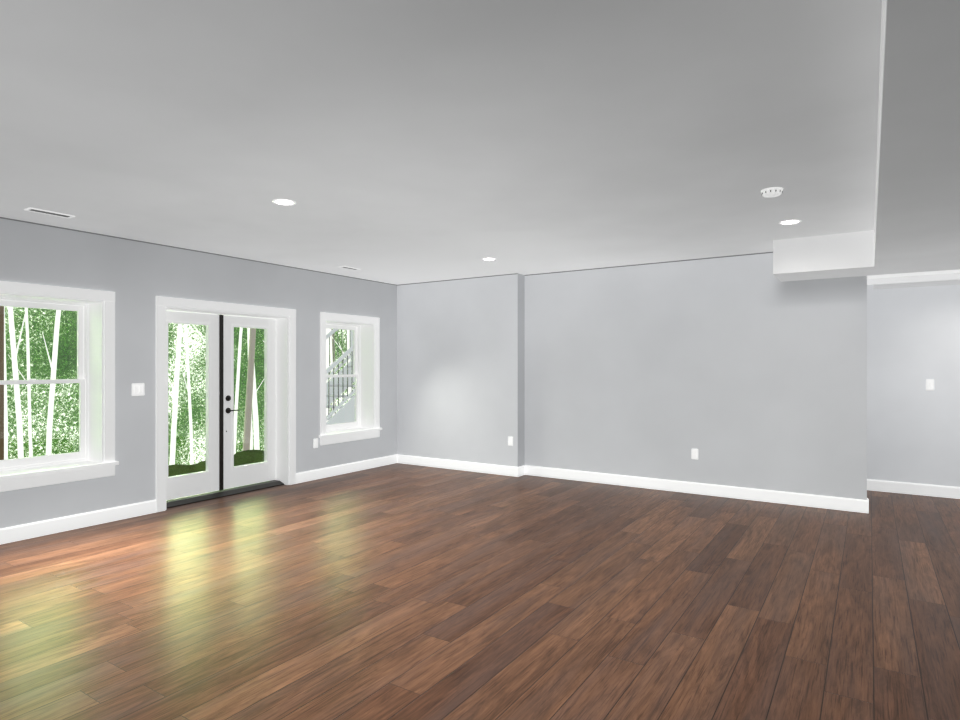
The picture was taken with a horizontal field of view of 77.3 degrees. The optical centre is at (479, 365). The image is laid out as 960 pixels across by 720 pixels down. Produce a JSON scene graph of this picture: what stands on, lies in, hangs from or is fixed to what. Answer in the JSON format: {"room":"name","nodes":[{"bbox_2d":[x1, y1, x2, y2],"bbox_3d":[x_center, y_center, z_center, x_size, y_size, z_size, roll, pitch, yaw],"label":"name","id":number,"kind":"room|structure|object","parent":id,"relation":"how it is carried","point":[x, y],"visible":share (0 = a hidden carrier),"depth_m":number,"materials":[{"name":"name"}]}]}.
{"room":"empty living room","nodes":[
{"label":"empty living room","id":0,"kind":"room"},
{"bbox_2d":[0,218,396,528],"bbox_3d":[-4.226,0.120,4.666,0.360,2.650,10.663,0,0,33],"label":"wall","id":1,"kind":"structure","parent":0,"point":[136,277],"depth_m":5.86,"materials":[{"name":"grey paint"}]},
{"bbox_2d":[0,281,118,491],"bbox_3d":[-3.836,0.168,5.215,0.405,1.705,1.135,0,0,33],"label":"window","id":2,"kind":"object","parent":1,"relation":"attached to","point":[85,462],"visible":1,"depth_m":5.51,"materials":[{"name":"white"}]},
{"bbox_2d":[0,500,155,544],"bbox_3d":[-5.041,1.383,3.065,0.016,0.125,6.789,0,0,33],"label":"baseboard","id":3,"kind":"structure","parent":1,"relation":"attached to","point":[39,528],"depth_m":5.30,"materials":[{"name":"white wood"}]},
{"bbox_2d":[132,383,143,395],"bbox_3d":[-3.287,0.229,5.771,0.010,0.115,0.116,0,0,33],"label":"light switch","id":4,"kind":"object","parent":1,"relation":"attached to","point":[137,389],"visible":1,"depth_m":5.76,"materials":[{"name":"white plastic"}]},
{"bbox_2d":[166,311,276,500],"bbox_3d":[-2.912,0.414,6.754,0.108,1.970,1.492,0,0,33],"label":"french door","id":5,"kind":"structure","parent":1,"relation":"in","point":[222,472],"depth_m":6.75,"materials":[{"name":"white wood"}]},
{"bbox_2d":[166,480,283,508],"bbox_3d":[-2.901,1.425,6.743,0.280,0.040,1.488,0,0,33],"label":"door threshold sill","id":6,"kind":"structure","parent":1,"relation":"attached to","point":[214,495],"depth_m":6.65,"materials":[{"name":"brown metal"}]},
{"bbox_2d":[156,296,295,511],"bbox_3d":[-2.850,0.380,6.710,0.321,2.130,1.710,0,0,33],"label":"door frame","id":7,"kind":"structure","parent":1,"relation":"attached to","point":[286,401],"depth_m":7.11,"materials":[{"name":"white wood"}]},
{"bbox_2d":[313,438,317,447],"bbox_3d":[-2.085,0.985,7.622,0.008,0.115,0.070,0,0,33],"label":"outlet","id":8,"kind":"object","parent":1,"relation":"attached to","point":[315,443],"visible":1,"depth_m":7.61,"materials":[{"name":"white plastic"}]},
{"bbox_2d":[296,455,395,483],"bbox_3d":[-1.757,1.383,8.123,0.016,0.125,1.849,0,0,33],"label":"baseboard","id":9,"kind":"structure","parent":1,"relation":"attached to","point":[321,473],"depth_m":8.01,"materials":[{"name":"white wood"}]},
{"bbox_2d":[319,312,381,444],"bbox_3d":[-1.879,0.168,8.228,0.405,1.705,1.135,0,0,33],"label":"window right doublehung","id":10,"kind":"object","parent":1,"relation":"attached to","point":[366,363],"visible":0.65,"depth_m":8.52,"materials":[{"name":"white"}]},
{"bbox_2d":[0,0,881,284],"bbox_3d":[-0.417,-1.265,3.076,8.480,0.120,12.145,0,0,33],"label":"ceiling","id":11,"kind":"structure","parent":0,"point":[396,142],"depth_m":3.04,"materials":[{"name":"white paint"}]},
{"bbox_2d":[24,207,74,217],"bbox_3d":[-3.387,-1.202,4.727,0.110,0.006,0.310,0,0,33],"label":"ceiling vent","id":12,"kind":"object","parent":11,"relation":"in","point":[49,212],"visible":0.96,"depth_m":4.71,"materials":[{"name":"white plastic"}]},
{"bbox_2d":[0,217,397,285],"bbox_3d":[-4.074,-1.199,4.567,0.002,0.011,10.423,0,0,33],"label":"crown molding","id":13,"kind":"structure","parent":11,"relation":"attached to","point":[359,278],"depth_m":6.04,"materials":[{"name":"grey"}]},
{"bbox_2d":[272,199,295,205],"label":"recessed light","id":14,"kind":"object","parent":11,"relation":"in","point":[286,202],"depth_m":4.42,"materials":[{"name":"white plastic"}]},
{"bbox_2d":[340,266,360,269],"bbox_3d":[-1.605,-1.202,7.398,0.100,0.006,0.280,0,0,33],"label":"ceiling vent","id":15,"kind":"object","parent":11,"relation":"in","point":[346,267],"visible":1,"depth_m":7.40,"materials":[{"name":"white plastic"}]},
{"bbox_2d":[400,273,517,284],"bbox_3d":[-0.360,-1.199,8.368,2.029,0.011,0.002,0,0,33],"label":"crown molding","id":16,"kind":"structure","parent":11,"relation":"attached to","point":[515,273],"depth_m":8.33,"materials":[{"name":"grey"}]},
{"bbox_2d":[482,258,495,260],"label":"recessed light","id":17,"kind":"object","parent":11,"relation":"in","point":[486,259],"depth_m":6.79,"materials":[{"name":"white plastic"}]},
{"bbox_2d":[524,252,772,275],"bbox_3d":[1.876,-1.199,7.136,3.068,0.011,0.002,0,0,33],"label":"crown molding","id":18,"kind":"structure","parent":11,"relation":"attached to","point":[765,252],"depth_m":7.02,"materials":[{"name":"grey"}]},
{"bbox_2d":[761,187,782,197],"bbox_3d":[2.002,-1.183,4.115,0.136,0.044,0.136,0,0,33],"label":"smoke detector","id":19,"kind":"object","parent":11,"relation":"attached to","point":[771,192],"visible":1,"depth_m":4.08,"materials":[{"name":"white plastic"}]},
{"bbox_2d":[779,220,800,224],"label":"recessed light","id":20,"kind":"object","parent":11,"relation":"in","point":[788,222],"depth_m":5.04,"materials":[{"name":"white plastic"}]},
{"bbox_2d":[0,463,959,719],"bbox_3d":[-0.417,1.505,3.076,8.480,0.120,12.145,0,0,33],"label":"floor","id":21,"kind":"structure","parent":0,"point":[397,591],"depth_m":3.59,"materials":[{"name":"brown wood"}]},
{"bbox_2d":[397,253,866,499],"bbox_3d":[1.313,0.120,7.465,5.882,2.650,0.305,0,0,33],"label":"wall","id":22,"kind":"structure","parent":0,"point":[747,371],"depth_m":7.06,"materials":[{"name":"grey paint"}]},
{"bbox_2d":[396,454,519,476],"bbox_3d":[-0.371,1.383,8.367,2.074,0.125,0.016,0,0,33],"label":"baseboard","id":23,"kind":"structure","parent":22,"relation":"attached to","point":[404,459],"depth_m":8.29,"materials":[{"name":"white wood"}]},
{"bbox_2d":[508,437,512,445],"bbox_3d":[0.400,0.990,7.870,0.070,0.115,0.008,0,0,33],"label":"electrical outlet","id":24,"kind":"object","parent":22,"relation":"attached to","point":[510,441],"visible":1,"depth_m":7.87,"materials":[{"name":"white plastic"}]},
{"bbox_2d":[520,465,868,512],"bbox_3d":[2.196,1.383,6.920,3.840,0.125,0.016,0,0,33],"label":"baseboard","id":25,"kind":"structure","parent":22,"relation":"attached to","point":[809,500],"depth_m":6.69,"materials":[{"name":"white wood"}]},
{"bbox_2d":[692,449,697,458],"bbox_3d":[2.426,0.998,6.775,0.070,0.115,0.008,0,0,33],"label":"electrical outlet","id":26,"kind":"object","parent":22,"relation":"attached to","point":[694,453],"visible":1,"depth_m":6.77,"materials":[{"name":"white plastic"}]},
{"bbox_2d":[773,0,959,288],"bbox_3d":[1.833,-1.028,1.615,2.874,0.354,11.905,0,0,33],"label":"ceiling","id":27,"kind":"structure","parent":0,"point":[912,239],"depth_m":2.77,"materials":[{"name":"white paint"}]},
{"bbox_2d":[867,285,959,486],"bbox_3d":[4.636,0.120,6.964,4.240,2.650,0.120,0,0,33],"label":"wall","id":28,"kind":"structure","parent":0,"point":[913,346],"depth_m":6.71,"materials":[{"name":"grey paint"}]},
{"bbox_2d":[867,479,959,498],"bbox_3d":[4.590,1.383,6.913,3.980,0.125,0.016,0,0,33],"label":"baseboard","id":29,"kind":"structure","parent":28,"relation":"attached to","point":[873,485],"depth_m":6.72,"materials":[{"name":"white wood"}]},
{"bbox_2d":[926,380,933,389],"bbox_3d":[4.992,0.214,6.654,0.070,0.115,0.010,0,0,33],"label":"light switch","id":30,"kind":"object","parent":28,"relation":"attached to","point":[929,384],"visible":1,"depth_m":6.65,"materials":[{"name":"white plastic"}]},
{"label":"outside","id":31,"kind":"structure","parent":0,"visible":0},
{"bbox_2d":[5,306,354,464],"bbox_3d":[-11.260,-3.555,49.045,0.500,38.000,150.000,0,0,33],"label":"foliage","id":32,"kind":"object","parent":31,"point":[60,403],"depth_m":32.22,"materials":[{"name":"green plant"}]},
{"bbox_2d":[168,459,263,476],"bbox_3d":[7.380,1.595,25.016,2.339,0.200,130.000,0,0,33],"label":"ground","id":33,"kind":"structure","parent":31,"point":[200,470],"depth_m":8.64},
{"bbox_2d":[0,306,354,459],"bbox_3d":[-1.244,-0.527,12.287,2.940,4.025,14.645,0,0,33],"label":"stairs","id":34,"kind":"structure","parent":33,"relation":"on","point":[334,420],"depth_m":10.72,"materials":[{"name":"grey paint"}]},
{"bbox_2d":[4,306,352,474],"bbox_3d":[-1.594,-4.686,36.752,27.108,30.275,58.450,0,0,33],"label":"trees","id":35,"kind":"object","parent":33,"relation":"on","point":[247,422],"depth_m":25.08,"materials":[{"name":"white plant"}]}
]}

